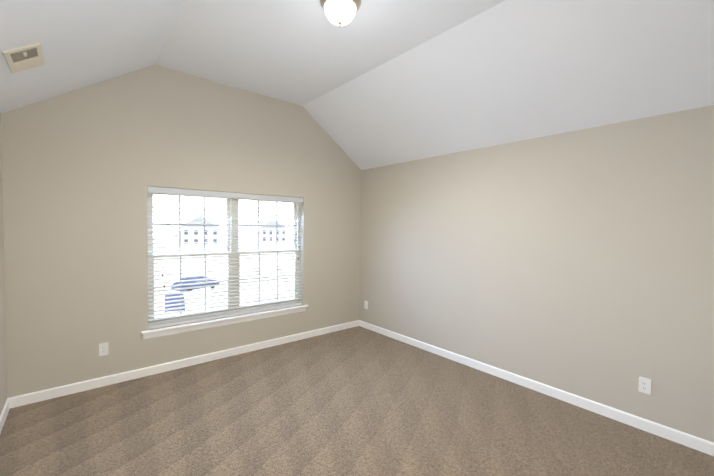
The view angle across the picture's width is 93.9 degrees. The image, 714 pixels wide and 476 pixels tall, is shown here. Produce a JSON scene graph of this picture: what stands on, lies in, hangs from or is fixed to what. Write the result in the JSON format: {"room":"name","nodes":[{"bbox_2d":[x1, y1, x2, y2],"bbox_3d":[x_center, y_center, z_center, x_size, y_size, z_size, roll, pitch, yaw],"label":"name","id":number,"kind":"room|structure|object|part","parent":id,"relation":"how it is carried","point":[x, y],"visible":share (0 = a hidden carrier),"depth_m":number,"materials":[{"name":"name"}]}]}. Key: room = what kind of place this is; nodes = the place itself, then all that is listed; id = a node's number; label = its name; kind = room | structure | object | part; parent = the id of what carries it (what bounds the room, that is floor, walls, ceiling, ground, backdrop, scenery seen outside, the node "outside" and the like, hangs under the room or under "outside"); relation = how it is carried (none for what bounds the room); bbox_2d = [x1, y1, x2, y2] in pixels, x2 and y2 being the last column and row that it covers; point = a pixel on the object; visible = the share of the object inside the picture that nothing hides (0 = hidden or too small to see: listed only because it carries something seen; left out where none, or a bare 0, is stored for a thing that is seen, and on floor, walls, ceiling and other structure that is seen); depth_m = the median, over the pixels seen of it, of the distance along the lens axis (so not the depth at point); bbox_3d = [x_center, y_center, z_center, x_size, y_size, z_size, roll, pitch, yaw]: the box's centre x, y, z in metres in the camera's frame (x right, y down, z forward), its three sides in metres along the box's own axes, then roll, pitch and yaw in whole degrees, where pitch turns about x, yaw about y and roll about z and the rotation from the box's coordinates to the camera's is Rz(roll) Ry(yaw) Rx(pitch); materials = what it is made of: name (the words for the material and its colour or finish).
{"room":"empty bedroom","nodes":[
{"label":"empty bedroom","id":0,"kind":"room"},
{"bbox_2d":[0,113,6,414],"bbox_3d":[-1.573,0.276,1.046,0.140,2.460,4.612,-1,3,-40],"label":"wall","id":1,"kind":"structure","parent":0,"point":[3,378],"depth_m":2.67,"materials":[{"name":"beige paint"}]},
{"bbox_2d":[0,398,9,433],"bbox_3d":[-1.531,1.460,1.137,0.013,0.090,4.332,-1,3,-40],"label":"baseboard","id":2,"kind":"structure","parent":1,"relation":"attached to","point":[4,413],"depth_m":2.61,"materials":[{"name":"white wood"}]},
{"bbox_2d":[1,65,360,397],"bbox_3d":[-1.469,-0.231,4.028,4.137,3.270,0.140,-1,3,-40],"label":"wall","id":3,"kind":"structure","parent":0,"point":[83,168],"depth_m":3.29,"materials":[{"name":"beige paint"}]},
{"bbox_2d":[99,342,107,355],"bbox_3d":[-2.425,1.065,3.192,0.074,0.120,0.012,-1,3,-40],"label":"outlet","id":4,"kind":"object","parent":3,"relation":"attached to","point":[103,349],"visible":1,"depth_m":3.19,"materials":[{"name":"white plastic"}]},
{"bbox_2d":[9,320,358,407],"bbox_3d":[-1.442,1.361,4.024,3.857,0.090,0.013,-1,3,-40],"label":"baseboard","id":5,"kind":"structure","parent":3,"relation":"attached to","point":[38,396],"depth_m":3.49,"materials":[{"name":"white wood"}]},
{"bbox_2d":[141,192,307,339],"bbox_3d":[-1.476,0.240,4.034,1.948,1.565,0.205,-1,3,-40],"label":"window","id":6,"kind":"structure","parent":3,"relation":"in","point":[235,213],"depth_m":4.01,"materials":[{"name":"white plastic"}]},
{"bbox_3d":[-1.462,0.979,4.031,1.948,0.088,0.130,-1,3,-40],"label":"window sill apron","id":7,"kind":"part","parent":6,"relation":"part of","materials":[{"name":"white wood"}]},
{"bbox_2d":[147,186,302,328],"bbox_3d":[-1.461,0.197,4.016,1.818,1.474,0.068,-1,3,-40],"label":"window blinds slats","id":8,"kind":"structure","parent":6,"relation":"attached to","point":[165,323],"depth_m":3.89,"materials":[{"name":"white plastic"}]},
{"bbox_2d":[158,214,160,278],"bbox_3d":[-2.063,0.222,3.486,0.002,1.407,0.002,-1,3,-40],"label":"blind cord","id":9,"kind":"object","parent":8,"relation":"attached to","point":[158,214],"depth_m":3.51,"materials":[{"name":"white fabric"}]},
{"bbox_2d":[162,241,164,287],"bbox_3d":[-2.031,0.022,3.494,0.030,1.007,0.014,-1,3,-40],"label":"blind cord","id":10,"kind":"object","parent":8,"relation":"attached to","point":[162,241],"depth_m":3.50,"materials":[{"name":"white fabric"}]},
{"bbox_2d":[211,197,211,240],"bbox_3d":[-1.687,0.214,3.869,0.002,1.407,0.002,-1,3,-40],"label":"blind cord","id":11,"kind":"object","parent":8,"relation":"attached to","point":[211,240],"depth_m":3.85,"materials":[{"name":"white fabric"}]},
{"bbox_2d":[257,266,257,310],"bbox_3d":[-1.243,0.209,4.172,0.002,1.407,0.002,-1,3,-40],"label":"blind cord","id":12,"kind":"object","parent":8,"relation":"attached to","point":[257,266],"depth_m":4.19,"materials":[{"name":"white fabric"}]},
{"bbox_2d":[295,217,295,260],"bbox_3d":[-0.833,0.203,4.515,0.002,1.407,0.002,-1,3,-40],"label":"blind cord","id":13,"kind":"object","parent":8,"relation":"attached to","point":[295,217],"depth_m":4.52,"materials":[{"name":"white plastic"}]},
{"bbox_2d":[0,326,713,475],"bbox_3d":[-0.058,1.512,2.372,4.137,0.060,4.612,-1,3,-40],"label":"floor","id":14,"kind":"structure","parent":0,"point":[357,401],"depth_m":2.61,"materials":[{"name":"carpet"}]},
{"bbox_2d":[0,0,713,169],"bbox_3d":[-0.018,-1.371,2.272,4.137,0.830,4.612,-1,3,-40],"label":"ceiling","id":15,"kind":"structure","parent":0,"point":[375,83],"depth_m":2.69,"materials":[{"name":"white paint"}]},
{"bbox_2d":[2,42,44,72],"bbox_3d":[-2.078,-1.124,2.094,0.192,0.022,0.338,-42,27,-31],"label":"ceiling vent","id":16,"kind":"object","parent":15,"relation":"in","point":[22,58],"visible":1,"depth_m":2.07,"materials":[{"name":"beige metal"}]},
{"bbox_2d":[320,0,360,26],"bbox_3d":[-0.120,-1.602,2.382,0.292,0.178,0.292,-1,3,-40],"label":"flush-mount ceiling light","id":17,"kind":"object","parent":15,"relation":"attached to","point":[339,13],"visible":1,"depth_m":2.33,"materials":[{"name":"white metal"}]},
{"bbox_2d":[359,105,713,442],"bbox_3d":[1.493,0.230,3.611,0.140,2.460,4.612,-1,3,-40],"label":"wall","id":18,"kind":"structure","parent":0,"point":[580,263],"depth_m":3.00,"materials":[{"name":"beige paint"}]},
{"bbox_2d":[364,301,367,308],"bbox_3d":[0.140,1.028,5.128,0.012,0.120,0.074,-1,3,-40],"label":"outlet","id":19,"kind":"object","parent":18,"relation":"attached to","point":[365,304],"visible":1,"depth_m":5.12,"materials":[{"name":"white plastic"}]},
{"bbox_2d":[359,320,713,455],"bbox_3d":[1.417,1.415,3.603,0.013,0.090,4.332,-1,3,-40],"label":"baseboard","id":20,"kind":"structure","parent":18,"relation":"attached to","point":[684,439],"depth_m":3.00,"materials":[{"name":"white wood"}]},
{"bbox_2d":[638,377,650,394],"bbox_3d":[2.250,1.154,2.608,0.012,0.120,0.074,-1,3,-40],"label":"outlet","id":21,"kind":"object","parent":18,"relation":"attached to","point":[644,385],"visible":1,"depth_m":2.60,"materials":[{"name":"white plastic"}]},
{"label":"outside","id":22,"kind":"structure","parent":0,"visible":0},
{"bbox_2d":[153,194,292,236],"bbox_3d":[-57.771,-61.745,223.419,500.000,130.500,1.000,-1,3,-40],"label":"sky","id":23,"kind":"structure","parent":22,"point":[242,204],"depth_m":201.40,"materials":[{"name":"white"}]},
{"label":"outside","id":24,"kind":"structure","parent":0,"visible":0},
{"bbox_2d":[153,236,293,317],"bbox_3d":[6.981,2.179,147.151,500.000,0.200,205.488,-1,3,-40],"label":"street","id":25,"kind":"structure","parent":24,"point":[193,259],"depth_m":51.74,"materials":[{"name":"white"}]},
{"bbox_2d":[165,294,184,312],"bbox_3d":[-15.242,5.331,27.871,1.440,1.113,3.664,0,2,-30],"label":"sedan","id":26,"kind":"object","parent":25,"relation":"on","point":[174,302],"depth_m":26.71,"materials":[{"name":"metal"}]},
{"bbox_2d":[170,215,219,245],"bbox_3d":[-52.764,-2.423,108.732,14.700,10.000,10.600,0,2,-28],"label":"house","id":27,"kind":"structure","parent":25,"relation":"on","point":[196,233],"depth_m":104.51,"materials":[{"name":"white"}]},
{"bbox_2d":[171,277,219,291],"bbox_3d":[-17.299,4.883,35.921,1.800,1.392,4.580,2,2,28],"label":"sedan","id":28,"kind":"object","parent":25,"relation":"on","point":[193,282],"depth_m":34.85,"materials":[{"name":"blue metal"}]},
{"bbox_2d":[252,220,286,242],"bbox_3d":[-36.128,-2.878,137.244,13.700,9.400,10.600,0,2,-20],"label":"house","id":29,"kind":"structure","parent":25,"relation":"on","point":[267,236],"depth_m":132.64,"materials":[{"name":"white"}]}
]}

